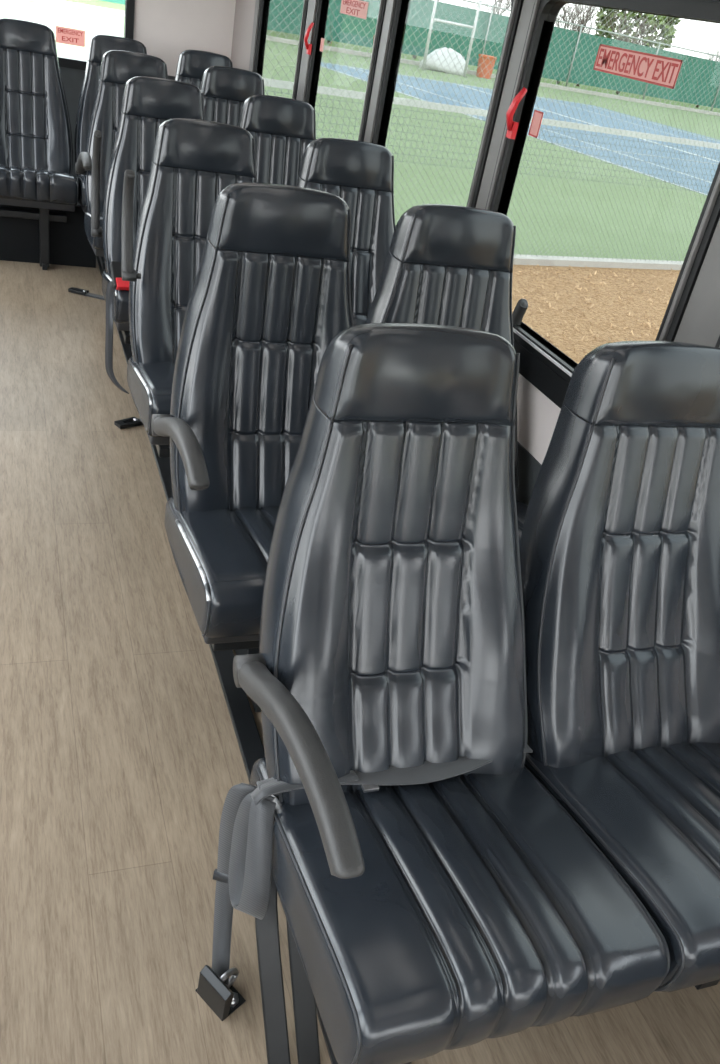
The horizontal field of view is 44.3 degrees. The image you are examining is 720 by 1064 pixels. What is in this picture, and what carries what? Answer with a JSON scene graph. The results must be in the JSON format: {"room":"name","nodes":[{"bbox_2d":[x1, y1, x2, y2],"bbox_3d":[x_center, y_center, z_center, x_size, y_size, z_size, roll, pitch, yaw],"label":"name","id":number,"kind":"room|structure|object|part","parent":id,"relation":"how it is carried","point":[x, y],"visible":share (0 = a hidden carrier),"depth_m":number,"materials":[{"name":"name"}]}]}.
{"room":"vehicle interior","nodes":[
{"label":"vehicle interior","id":0,"kind":"room"},
{"bbox_2d":[124,0,235,75],"bbox_3d":[-1.744,-3.112,4.563,2.290,1.140,0.030,-2,33,-21],"label":"wall","id":1,"kind":"structure","parent":0,"point":[166,28],"depth_m":5.02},
{"bbox_2d":[58,0,134,69],"bbox_3d":[-1.791,-2.966,4.633,1.195,0.885,0.052,-2,33,-21],"label":"window frame","id":2,"kind":"structure","parent":1,"relation":"in","point":[130,4],"depth_m":4.92,"materials":[{"name":"black"}]},
{"bbox_2d":[56,26,84,46],"bbox_3d":[-1.596,-2.731,4.878,0.152,0.080,0.002,-2,33,-21],"label":"exit sign","id":3,"kind":"object","parent":2,"relation":"attached to","point":[64,35],"visible":1,"depth_m":4.88,"materials":[{"name":"pink"}]},
{"bbox_2d":[60,67,174,205],"bbox_3d":[-1.917,-2.267,5.069,2.290,0.860,0.034,-2,33,-21],"label":"trim","id":4,"kind":"structure","parent":1,"relation":"attached to","point":[72,79],"depth_m":5.01,"materials":[{"name":"black plastic"}]},
{"bbox_2d":[0,260,719,1063],"bbox_3d":[-0.604,0.454,1.889,2.290,0.050,8.700,-2,33,-21],"label":"floor","id":5,"kind":"structure","parent":0,"point":[121,758],"depth_m":1.83,"materials":[{"name":"brown wood"}]},
{"bbox_2d":[0,18,78,269],"bbox_3d":[-1.647,-1.915,4.386,0.447,1.053,0.737,-2,33,-21],"label":"seat","id":6,"kind":"object","parent":5,"relation":"on","point":[36,146],"visible":1,"depth_m":4.39,"materials":[{"name":"black leather"}]},
{"bbox_3d":[-1.669,-1.640,4.465,0.340,0.030,0.350,-2,33,-21],"label":"seat frame","id":7,"kind":"part","parent":6,"relation":"part of","materials":[{"name":"black paint"}]},
{"bbox_3d":[-1.687,-2.080,4.477,0.442,0.614,0.366,-2,34,-21],"label":"backrest","id":8,"kind":"part","parent":6,"relation":"part of","materials":[{"name":"black leather"}]},
{"bbox_2d":[0,164,78,205],"bbox_3d":[-1.636,-1.736,4.371,0.447,0.189,0.514,-2,33,-21],"label":"seat cushion","id":9,"kind":"object","parent":6,"relation":"on","point":[20,184],"depth_m":4.20,"materials":[{"name":"black leather"}]},
{"bbox_3d":[-1.569,-1.466,4.397,0.045,0.310,0.075,-2,33,-21],"label":"leg","id":10,"kind":"part","parent":6,"relation":"part of","materials":[{"name":"black paint"}]},
{"bbox_2d":[0,204,95,267],"bbox_3d":[-2.040,-1.496,4.296,1.460,0.300,0.030,-2,33,-21],"label":"trim","id":11,"kind":"structure","parent":5,"relation":"on","point":[69,245],"depth_m":4.47,"materials":[{"name":"black"}]},
{"bbox_2d":[68,287,104,299],"bbox_3d":[-1.297,-1.142,4.234,0.190,0.021,0.048,14,31,3],"label":"anchor","id":12,"kind":"object","parent":5,"relation":"on","point":[84,292],"visible":0.85,"depth_m":4.22,"materials":[{"name":"grey metal"}]},
{"bbox_2d":[74,34,146,212],"bbox_3d":[-1.227,-1.927,4.549,0.447,1.053,0.737,-2,33,-21],"label":"seat","id":13,"kind":"object","parent":5,"relation":"on","point":[100,44],"visible":0.32,"depth_m":4.51,"materials":[{"name":"black leather"}]},
{"bbox_2d":[78,176,85,206],"bbox_3d":[-1.216,-1.748,4.534,0.447,0.189,0.514,-2,33,-21],"label":"seat cushion","id":14,"kind":"object","parent":13,"relation":"on","point":[82,201],"depth_m":4.28,"materials":[{"name":"black leather"}]},
{"bbox_3d":[-1.267,-2.092,4.639,0.442,0.614,0.366,-2,34,-21],"label":"backrest","id":15,"kind":"part","parent":13,"relation":"part of","materials":[{"name":"black leather"}]},
{"bbox_2d":[75,50,167,268],"bbox_3d":[-1.013,-1.533,3.965,0.488,1.054,0.740,-2,33,-21],"label":"seat","id":16,"kind":"object","parent":5,"relation":"on","point":[117,66],"visible":0.36,"depth_m":3.93,"materials":[{"name":"black leather"}]},
{"bbox_3d":[-1.183,-1.568,3.793,0.043,0.141,0.451,-2,33,-21],"label":"armrest","id":17,"kind":"part","parent":16,"relation":"part of","materials":[{"name":"plastic"}]},
{"bbox_2d":[84,212,102,249],"bbox_3d":[-0.986,-1.355,3.959,0.447,0.189,0.514,-2,33,-21],"label":"seat cushion","id":18,"kind":"object","parent":16,"relation":"on","point":[96,243],"depth_m":3.75,"materials":[{"name":"black leather"}]},
{"bbox_3d":[-1.020,-1.258,4.052,0.340,0.030,0.350,-2,33,-21],"label":"seat frame","id":19,"kind":"part","parent":16,"relation":"part of","materials":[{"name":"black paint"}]},
{"bbox_3d":[-1.036,-1.699,4.063,0.442,0.614,0.366,-2,34,-21],"label":"backrest","id":20,"kind":"part","parent":16,"relation":"part of","materials":[{"name":"black leather"}]},
{"bbox_2d":[114,417,142,428],"bbox_3d":[-0.788,-0.401,3.176,0.190,0.021,0.048,-20,43,-42],"label":"anchor","id":21,"kind":"object","parent":5,"relation":"on","point":[133,421],"visible":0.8,"depth_m":3.13,"materials":[{"name":"grey metal"}]},
{"bbox_2d":[91,76,204,343],"bbox_3d":[-0.724,-1.058,3.270,0.476,1.055,0.724,-2,33,-21],"label":"seat","id":22,"kind":"object","parent":5,"relation":"on","point":[147,102],"visible":0.38,"depth_m":3.25,"materials":[{"name":"black leather"}]},
{"bbox_3d":[-0.993,-1.318,3.329,0.033,0.367,0.072,-2,33,-21],"label":"armrest","id":23,"kind":"part","parent":22,"relation":"part of","materials":[{"name":"plastic"}]},
{"bbox_2d":[102,270,128,323],"bbox_3d":[-0.703,-0.880,3.267,0.447,0.189,0.514,-2,33,-21],"label":"seat cushion","id":24,"kind":"object","parent":22,"relation":"on","point":[120,299],"depth_m":3.01,"materials":[{"name":"black leather"}]},
{"bbox_2d":[105,281,128,393],"bbox_3d":[-0.855,-0.683,3.098,0.138,0.390,0.026,28,34,26],"label":"strap","id":25,"kind":"object","parent":22,"relation":"hanging from","point":[109,318],"visible":0.89,"depth_m":3.11,"materials":[{"name":"grey fabric"}]},
{"bbox_2d":[110,261,128,289],"bbox_3d":[-0.800,-0.859,2.968,0.062,0.078,0.088,-6,35,-27],"label":"belt buckle","id":26,"kind":"object","parent":22,"relation":"attached to","point":[115,267],"visible":0.51,"depth_m":2.95,"materials":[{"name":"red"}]},
{"bbox_3d":[-0.736,-0.784,3.360,0.340,0.030,0.350,-2,33,-21],"label":"seat frame","id":27,"kind":"part","parent":22,"relation":"part of","materials":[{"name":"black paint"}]},
{"bbox_3d":[-0.751,-1.225,3.368,0.442,0.614,0.366,-2,35,-21],"label":"backrest","id":28,"kind":"part","parent":22,"relation":"part of","materials":[{"name":"black leather"}]},
{"bbox_2d":[121,118,256,456],"bbox_3d":[-0.452,-0.595,2.600,0.484,1.052,0.748,-2,33,-21],"label":"seat","id":29,"kind":"object","parent":5,"relation":"on","point":[193,160],"visible":0.56,"depth_m":2.58,"materials":[{"name":"black leather"}]},
{"bbox_3d":[-0.648,-0.864,2.473,0.033,0.279,0.088,-2,33,-21],"label":"armrest","id":30,"kind":"part","parent":29,"relation":"part of","materials":[{"name":"plastic"}]},
{"bbox_2d":[127,356,174,436],"bbox_3d":[-0.427,-0.416,2.590,0.447,0.189,0.514,-2,33,-21],"label":"seat cushion","id":31,"kind":"object","parent":29,"relation":"on","point":[149,378],"depth_m":2.42,"materials":[{"name":"black leather"}]},
{"bbox_3d":[-0.461,-0.320,2.683,0.340,0.030,0.350,-2,33,-21],"label":"seat frame","id":32,"kind":"part","parent":29,"relation":"part of","materials":[{"name":"black paint"}]},
{"bbox_3d":[-0.478,-0.761,2.696,0.442,0.614,0.366,-2,33,-21],"label":"backrest","id":33,"kind":"part","parent":29,"relation":"part of","materials":[{"name":"black leather"}]},
{"bbox_2d":[175,50,232,88],"bbox_3d":[-0.808,-1.939,4.712,0.447,1.053,0.737,-2,33,-21],"label":"seat","id":34,"kind":"object","parent":5,"relation":"on","point":[192,64],"visible":0.13,"depth_m":4.65,"materials":[{"name":"black leather"}]},
{"bbox_3d":[-0.848,-2.104,4.802,0.442,0.614,0.366,-2,34,-21],"label":"backrest","id":35,"kind":"part","parent":34,"relation":"part of","materials":[{"name":"black leather"}]},
{"bbox_2d":[96,256,337,1063],"bbox_3d":[-0.658,-0.239,2.959,0.050,0.014,4.650,-2,33,-21],"label":"track","id":36,"kind":"object","parent":5,"relation":"on","point":[248,738],"visible":0.28,"depth_m":2.03,"materials":[{"name":"black metal"}]},
{"bbox_2d":[195,965,245,1020],"bbox_3d":[-0.219,0.733,1.442,0.069,0.067,0.064,32,36,31],"label":"anchor","id":37,"kind":"object","parent":5,"relation":"on","point":[223,999],"visible":0.94,"depth_m":1.42,"materials":[{"name":"black paint"}]},
{"bbox_2d":[212,783,256,984],"bbox_3d":[-0.206,0.551,1.385,0.073,0.401,0.068,18,31,10],"label":"strap","id":38,"kind":"object","parent":37,"relation":"attached to","point":[223,910],"visible":0.73,"depth_m":1.44,"materials":[{"name":"grey fabric"}]},
{"bbox_2d":[200,66,264,126],"bbox_3d":[-0.580,-1.553,4.143,0.447,1.057,0.726,-2,33,-21],"label":"seat","id":39,"kind":"object","parent":5,"relation":"on","point":[225,90],"visible":0.18,"depth_m":4.09,"materials":[{"name":"black leather"}]},
{"bbox_3d":[-0.621,-1.719,4.235,0.442,0.614,0.366,-2,35,-21],"label":"backrest","id":40,"kind":"part","parent":39,"relation":"part of","materials":[{"name":"black leather"}]},
{"bbox_2d":[151,183,352,711],"bbox_3d":[-0.180,-0.134,1.904,0.487,1.074,0.690,-2,33,-21],"label":"seat","id":41,"kind":"object","parent":5,"relation":"on","point":[270,293],"visible":0.62,"depth_m":1.89,"materials":[{"name":"black leather"}]},
{"bbox_3d":[-0.358,-0.165,1.750,0.043,0.141,0.451,-2,33,-21],"label":"armrest","id":42,"kind":"part","parent":41,"relation":"part of","materials":[{"name":"plastic"}]},
{"bbox_2d":[165,497,278,637],"bbox_3d":[-0.163,0.040,1.922,0.447,0.189,0.514,-2,33,-21],"label":"seat cushion","id":43,"kind":"object","parent":41,"relation":"on","point":[220,546],"depth_m":1.75,"materials":[{"name":"black leather"}]},
{"bbox_3d":[-0.197,0.136,2.015,0.340,0.030,0.350,-2,33,-21],"label":"seat frame","id":44,"kind":"part","parent":41,"relation":"part of","materials":[{"name":"black paint"}]},
{"bbox_3d":[-0.279,0.164,2.173,0.048,0.265,0.520,-2,33,-21],"label":"leg","id":45,"kind":"part","parent":41,"relation":"part of","materials":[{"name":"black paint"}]},
{"bbox_3d":[-0.204,-0.304,2.000,0.442,0.652,0.291,-2,33,-21],"label":"backrest","id":46,"kind":"part","parent":41,"relation":"part of","materials":[{"name":"black leather"}]},
{"bbox_2d":[238,95,315,185],"bbox_3d":[-0.305,-1.086,3.463,0.447,1.054,0.733,-2,33,-21],"label":"seat","id":47,"kind":"object","parent":5,"relation":"on","point":[282,128],"visible":0.16,"depth_m":3.44,"materials":[{"name":"black leather"}]},
{"bbox_3d":[-0.345,-1.252,3.555,0.442,0.614,0.366,-2,34,-21],"label":"backrest","id":48,"kind":"part","parent":47,"relation":"part of","materials":[{"name":"black leather"}]},
{"bbox_2d":[296,138,394,325],"bbox_3d":[-0.023,-0.623,2.791,0.447,1.053,0.736,-2,33,-21],"label":"seat","id":49,"kind":"object","parent":5,"relation":"on","point":[361,173],"visible":0.3,"depth_m":2.79,"materials":[{"name":"black leather"}]},
{"bbox_2d":[365,204,527,544],"bbox_3d":[0.262,-0.170,2.129,0.508,1.060,0.731,-2,33,-21],"label":"seat","id":50,"kind":"object","parent":5,"relation":"on","point":[447,265],"visible":0.27,"depth_m":2.09,"materials":[{"name":"black leather"}]},
{"bbox_3d":[0.197,-0.337,2.213,0.442,0.614,0.366,-2,35,-21],"label":"backrest","id":51,"kind":"part","parent":50,"relation":"part of","materials":[{"name":"black leather"}]},
{"bbox_3d":[0.406,-0.444,2.391,0.033,0.364,0.107,-2,33,-21],"label":"armrest","id":52,"kind":"part","parent":50,"relation":"part of","materials":[{"name":"plastic"}]},
{"bbox_2d":[516,500,527,544],"bbox_3d":[0.245,0.008,2.114,0.447,0.189,0.514,-2,33,-21],"label":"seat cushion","id":53,"kind":"object","parent":50,"relation":"on","point":[521,508],"depth_m":2.12,"materials":[{"name":"black leather"}]},
{"bbox_2d":[228,323,669,1063],"bbox_3d":[0.082,0.302,1.290,0.495,1.055,0.737,-2,33,-21],"label":"seat","id":54,"kind":"object","parent":5,"relation":"on","point":[435,896],"visible":1,"depth_m":1.27,"materials":[{"name":"black leather"}]},
{"bbox_3d":[-0.138,0.643,1.371,0.052,0.320,0.219,-2,33,-21],"label":"leg","id":55,"kind":"part","parent":54,"relation":"part of","materials":[{"name":"black paint"}]},
{"bbox_3d":[-0.087,0.279,1.126,0.043,0.141,0.451,-2,33,-21],"label":"armrest","id":56,"kind":"part","parent":54,"relation":"part of","materials":[{"name":"plastic"}]},
{"bbox_3d":[-0.095,0.652,1.376,0.044,0.314,0.209,-4,34,-25],"label":"leg","id":57,"kind":"part","parent":54,"relation":"part of","materials":[{"name":"black paint"}]},
{"bbox_3d":[0.062,0.135,1.389,0.442,0.614,0.366,-2,34,-21],"label":"backrest","id":58,"kind":"part","parent":54,"relation":"part of","materials":[{"name":"black leather"}]},
{"bbox_2d":[249,757,667,1063],"bbox_3d":[0.113,0.480,1.284,0.447,0.189,0.514,-2,33,-21],"label":"seat cushion","id":59,"kind":"object","parent":54,"relation":"on","point":[479,909],"depth_m":1.14,"materials":[{"name":"black leather"}]},
{"bbox_2d":[519,341,719,991],"bbox_3d":[0.519,0.286,1.476,0.447,1.042,0.761,-2,33,-21],"label":"seat","id":60,"kind":"object","parent":5,"relation":"on","point":[619,547],"visible":0.98,"depth_m":1.46,"materials":[{"name":"black leather"}]},
{"bbox_3d":[0.481,0.124,1.563,0.442,0.614,0.366,-2,31,-21],"label":"backrest","id":61,"kind":"part","parent":60,"relation":"part of","materials":[{"name":"black leather"}]},
{"bbox_2d":[524,742,719,991],"bbox_3d":[0.535,0.468,1.448,0.447,0.189,0.514,-2,33,-21],"label":"seat cushion","id":62,"kind":"object","parent":60,"relation":"on","point":[652,809],"depth_m":1.34,"materials":[{"name":"black leather"}]},
{"bbox_3d":[0.578,0.587,1.761,0.048,0.265,0.520,-2,33,-21],"label":"leg","id":63,"kind":"part","parent":60,"relation":"part of","materials":[{"name":"black paint"}]},
{"bbox_2d":[257,0,719,464],"bbox_3d":[0.491,-1.001,2.170,0.030,1.500,7.400,-2,33,-21],"label":"wall","id":64,"kind":"structure","parent":0,"point":[537,415],"depth_m":2.30,"materials":[{"name":"grey plastic"}]},
{"bbox_2d":[231,0,255,70],"bbox_3d":[-0.621,-2.891,4.834,0.012,1.400,0.490,-2,33,-21],"label":"trim","id":65,"kind":"structure","parent":64,"relation":"attached to","point":[244,9],"depth_m":4.90,"materials":[{"name":"grey plastic"}]},
{"bbox_2d":[249,0,258,70],"bbox_3d":[-0.517,-2.758,4.584,0.026,1.335,0.100,-2,33,-21],"label":"trim","id":66,"kind":"structure","parent":64,"relation":"attached to","point":[256,2],"depth_m":4.68,"materials":[{"name":"grey plastic"}]},
{"bbox_2d":[252,0,308,99],"bbox_3d":[-0.395,-2.340,4.322,0.054,0.828,0.885,-2,33,-21],"label":"window","id":67,"kind":"structure","parent":64,"relation":"in","point":[260,13],"depth_m":4.57,"materials":[{"name":"black metal"}]},
{"bbox_2d":[296,0,314,100],"bbox_3d":[-0.237,-2.074,3.923,0.020,0.848,0.121,-2,33,-21],"label":"trim","id":68,"kind":"structure","parent":64,"relation":"attached to","point":[311,3],"depth_m":3.92,"materials":[{"name":"grey plastic"}]},
{"bbox_2d":[302,0,386,141],"bbox_3d":[-0.096,-1.812,3.546,0.089,0.828,0.835,-2,33,-21],"label":"window","id":69,"kind":"structure","parent":64,"relation":"in","point":[314,27],"depth_m":3.75,"materials":[{"name":"black metal"}]},
{"bbox_3d":[-0.219,-2.104,3.768,0.037,0.123,0.047,-2,33,-21],"label":"latch handle","id":70,"kind":"part","parent":69,"relation":"part of","materials":[{"name":"red plastic"}]},
{"bbox_2d":[320,38,324,51],"bbox_3d":[-0.160,-2.058,3.739,0.001,0.050,0.046,-2,33,-21],"label":"window sticker","id":71,"kind":"object","parent":69,"relation":"attached to","point":[322,39],"visible":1,"depth_m":3.73,"materials":[{"name":"pink"}]},
{"bbox_2d":[340,0,368,18],"bbox_3d":[-0.025,-2.010,3.392,0.002,0.056,0.320,-2,33,-21],"label":"exit sign","id":72,"kind":"object","parent":69,"relation":"attached to","point":[356,8],"visible":1,"depth_m":3.38,"materials":[{"name":"pink"}]},
{"bbox_2d":[364,0,392,142],"bbox_3d":[0.061,-1.573,3.192,0.020,0.848,0.071,-2,33,-21],"label":"trim","id":73,"kind":"structure","parent":64,"relation":"attached to","point":[389,2],"depth_m":3.15,"materials":[{"name":"grey plastic"}]},
{"bbox_2d":[369,0,523,207],"bbox_3d":[0.223,-1.303,2.810,0.054,0.828,0.915,-2,33,-21],"label":"window","id":74,"kind":"structure","parent":64,"relation":"in","point":[516,5],"depth_m":2.98,"materials":[{"name":"black metal"}]},
{"bbox_2d":[476,0,534,208],"bbox_3d":[0.376,-1.044,2.420,0.020,0.848,0.066,-2,33,-21],"label":"trim","id":75,"kind":"structure","parent":64,"relation":"attached to","point":[526,12],"depth_m":2.36,"materials":[{"name":"grey plastic"}]},
{"bbox_2d":[516,442,540,505],"bbox_3d":[0.315,-0.157,2.677,0.036,0.500,7.400,-2,33,-21],"label":"trim","id":76,"kind":"structure","parent":64,"relation":"attached to","point":[529,467],"depth_m":2.32,"materials":[{"name":"black plastic"}]},
{"bbox_2d":[514,339,568,408],"bbox_3d":[0.187,-0.860,2.910,0.028,0.065,5.000,-2,33,-21],"label":"trim","id":77,"kind":"structure","parent":64,"relation":"attached to","point":[553,386],"depth_m":2.22,"materials":[{"name":"black plastic"}]},
{"bbox_2d":[485,0,719,382],"bbox_3d":[0.518,-0.781,2.041,0.089,0.828,0.895,-2,33,-21],"label":"window","id":78,"kind":"structure","parent":64,"relation":"in","point":[547,10],"depth_m":2.17,"materials":[{"name":"black metal"}]},
{"bbox_3d":[0.395,-1.073,2.263,0.037,0.123,0.047,-2,33,-21],"label":"latch handle","id":79,"kind":"part","parent":78,"relation":"part of","materials":[{"name":"red plastic"}]},
{"bbox_2d":[528,110,543,137],"bbox_3d":[0.447,-1.037,2.249,0.002,0.060,0.046,-2,33,-21],"label":"window sticker","id":80,"kind":"object","parent":78,"relation":"attached to","point":[538,115],"visible":1,"depth_m":2.25,"materials":[{"name":"pink"}]},
{"bbox_2d":[593,44,682,88],"bbox_3d":[0.588,-0.998,1.891,0.002,0.052,0.308,-2,33,-21],"label":"exit sign","id":81,"kind":"object","parent":78,"relation":"attached to","point":[663,71],"visible":1,"depth_m":1.88,"materials":[{"name":"pink"}]},
{"bbox_2d":[674,218,719,346],"bbox_3d":[0.692,-0.513,1.646,0.020,0.848,0.116,-2,33,-21],"label":"trim","id":82,"kind":"structure","parent":64,"relation":"attached to","point":[700,323],"depth_m":1.70,"materials":[{"name":"grey plastic"}]},
{"bbox_2d":[715,336,719,347],"bbox_3d":[0.879,-0.201,1.201,0.054,0.828,1.030,-2,33,-21],"label":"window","id":83,"kind":"structure","parent":64,"relation":"in","point":[718,341],"depth_m":1.66,"materials":[{"name":"black"}]},
{"label":"outside","id":84,"kind":"structure","parent":0,"visible":0},
{"bbox_2d":[63,0,719,112],"bbox_3d":[2.731,-9.722,21.411,260.000,0.001,280.000,-2,33,-21],"label":"ground","id":85,"kind":"structure","parent":84,"point":[99,3],"depth_m":49.43,"materials":[{"name":"grey concrete"}]},
{"bbox_2d":[465,0,510,14],"bbox_3d":[7.219,-27.952,48.455,3.410,4.842,2.310,32,36,31],"label":"bare tree","id":86,"kind":"object","parent":85,"relation":"on","point":[500,1],"visible":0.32,"depth_m":48.12,"materials":[{"name":"grey plant"}]},
{"bbox_2d":[555,4,595,83],"bbox_3d":[12.005,-28.684,51.494,3.113,4.652,3.256,2,32,-16],"label":"bare tree","id":87,"kind":"object","parent":85,"relation":"on","point":[568,13],"visible":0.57,"depth_m":50.90,"materials":[{"name":"grey plant"}]},
{"bbox_2d":[562,5,600,85],"bbox_3d":[13.117,-30.031,53.599,1.940,5.160,2.883,-10,37,-32],"label":"bare tree","id":88,"kind":"object","parent":85,"relation":"on","point":[595,8],"visible":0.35,"depth_m":52.74,"materials":[{"name":"grey plant"}]},
{"bbox_2d":[512,265,679,363],"bbox_3d":[30.733,3.659,8.779,61.003,0.100,36.631,-8,36,-30],"label":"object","id":89,"kind":"structure","parent":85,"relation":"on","point":[541,323],"depth_m":8.90,"materials":[{"name":"brown soil"}]},
{"bbox_2d":[512,264,679,354],"bbox_3d":[4.479,-1.853,8.839,10.518,0.038,5.078,-8,36,-30],"label":"chips","id":90,"kind":"object","parent":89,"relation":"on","point":[577,286],"visible":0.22,"depth_m":8.79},
{"bbox_2d":[513,254,683,269],"bbox_3d":[23.255,-6.177,22.460,57.603,0.120,0.160,-8,36,-30],"label":"curb","id":91,"kind":"object","parent":85,"relation":"on","point":[519,259],"depth_m":10.38,"materials":[{"name":"concrete"}]},
{"bbox_2d":[262,0,719,261],"bbox_3d":[4.296,-4.658,10.433,12.560,3.100,0.060,-8,36,-30],"label":"fence","id":92,"kind":"object","parent":91,"relation":"on","point":[272,0],"visible":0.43,"depth_m":9.16,"materials":[{"name":"silver metal"}]},
{"bbox_2d":[602,10,658,93],"bbox_3d":[15.767,-29.199,53.798,2.700,4.490,3.565,-2,33,-21],"label":"bare tree","id":93,"kind":"object","parent":85,"relation":"on","point":[615,12],"visible":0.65,"depth_m":52.92,"materials":[{"name":"grey plant"}]},
{"bbox_2d":[594,7,680,49],"bbox_3d":[18.576,-34.013,59.553,5.639,7.729,5.848,-2,33,-21],"label":"leafy tree","id":94,"kind":"object","parent":85,"relation":"on","point":[599,25],"visible":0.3,"depth_m":58.36,"materials":[{"name":"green plant"}]},
{"bbox_2d":[696,46,719,107],"bbox_3d":[23.669,-30.340,58.199,2.850,4.696,2.470,22,32,16],"label":"bare tree","id":95,"kind":"object","parent":85,"relation":"on","point":[711,46],"visible":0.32,"depth_m":57.75,"materials":[{"name":"grey plant"}]},
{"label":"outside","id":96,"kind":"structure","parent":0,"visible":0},
{"bbox_2d":[0,0,719,260],"bbox_3d":[21.525,-15.782,37.955,72.603,0.100,33.252,-8,36,-30],"label":"court","id":97,"kind":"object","parent":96,"point":[93,23],"depth_m":16.98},
{"bbox_2d":[31,0,719,115],"bbox_3d":[17.567,-24.633,51.062,74.004,0.160,0.400,-8,36,-30],"label":"curb","id":98,"kind":"object","parent":97,"relation":"on","point":[56,2],"visible":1,"depth_m":40.69,"materials":[{"name":"concrete"}]},
{"bbox_2d":[101,0,719,110],"bbox_3d":[17.388,-26.315,50.901,74.048,3.100,0.271,-8,36,-30],"label":"fence","id":99,"kind":"object","parent":97,"relation":"on","point":[285,3],"visible":0.48,"depth_m":44.60,"materials":[{"name":"green"}]},
{"bbox_3d":[6.304,-24.652,44.356,0.083,3.100,0.083,-17,41,-39],"label":"post","id":100,"kind":"part","parent":99,"relation":"part of","materials":[{"name":"grey metal"}]},
{"bbox_3d":[11.440,-25.409,47.365,0.083,3.100,0.083,10,31,-2],"label":"post","id":101,"kind":"part","parent":99,"relation":"part of","materials":[{"name":"grey metal"}]},
{"bbox_3d":[17.686,-27.532,50.130,74.003,0.070,0.070,-8,36,-30],"label":"rail","id":102,"kind":"part","parent":99,"relation":"part of","materials":[{"name":"grey metal"}]},
{"bbox_3d":[16.576,-26.165,50.374,0.083,3.100,0.083,-17,41,-39],"label":"post","id":103,"kind":"part","parent":99,"relation":"part of","materials":[{"name":"grey metal"}]},
{"bbox_3d":[21.711,-26.921,53.383,0.083,3.100,0.083,-17,41,-39],"label":"post","id":104,"kind":"part","parent":99,"relation":"part of","materials":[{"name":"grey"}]},
{"bbox_2d":[418,47,467,75],"bbox_3d":[3.979,-21.882,41.077,2.668,1.069,1.266,-2,33,-21],"label":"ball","id":105,"kind":"object","parent":97,"relation":"on","point":[451,51],"visible":0.74,"depth_m":40.68,"materials":[{"name":"white plastic"}]},
{"bbox_2d":[421,0,481,77],"bbox_3d":[4.096,-22.219,39.065,2.438,3.600,0.139,-8,36,-30],"label":"frame","id":106,"kind":"object","parent":97,"relation":"on","point":[435,1],"visible":0.88,"depth_m":39.11,"materials":[{"name":"grey paint"}]},
{"bbox_2d":[476,54,496,78],"bbox_3d":[6.104,-22.624,43.014,0.884,0.970,0.884,-2,33,-21],"label":"litter bin","id":107,"kind":"object","parent":97,"relation":"on","point":[485,58],"visible":0.86,"depth_m":42.74,"materials":[{"name":"brown plastic"}]},
{"bbox_2d":[263,78,719,191],"bbox_3d":[6.361,-7.332,17.603,23.190,1.050,0.106,-8,36,-30],"label":"net","id":108,"kind":"object","parent":97,"relation":"on","point":[272,83],"visible":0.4,"depth_m":15.49,"materials":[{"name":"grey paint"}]},
{"bbox_2d":[321,62,719,195],"bbox_3d":[9.910,-11.700,27.098,14.801,0.008,24.201,-8,36,-30],"label":"court","id":109,"kind":"object","parent":97,"relation":"on","point":[337,67],"visible":0.54,"depth_m":27.41,"materials":[{"name":"blue paint"}]}
]}

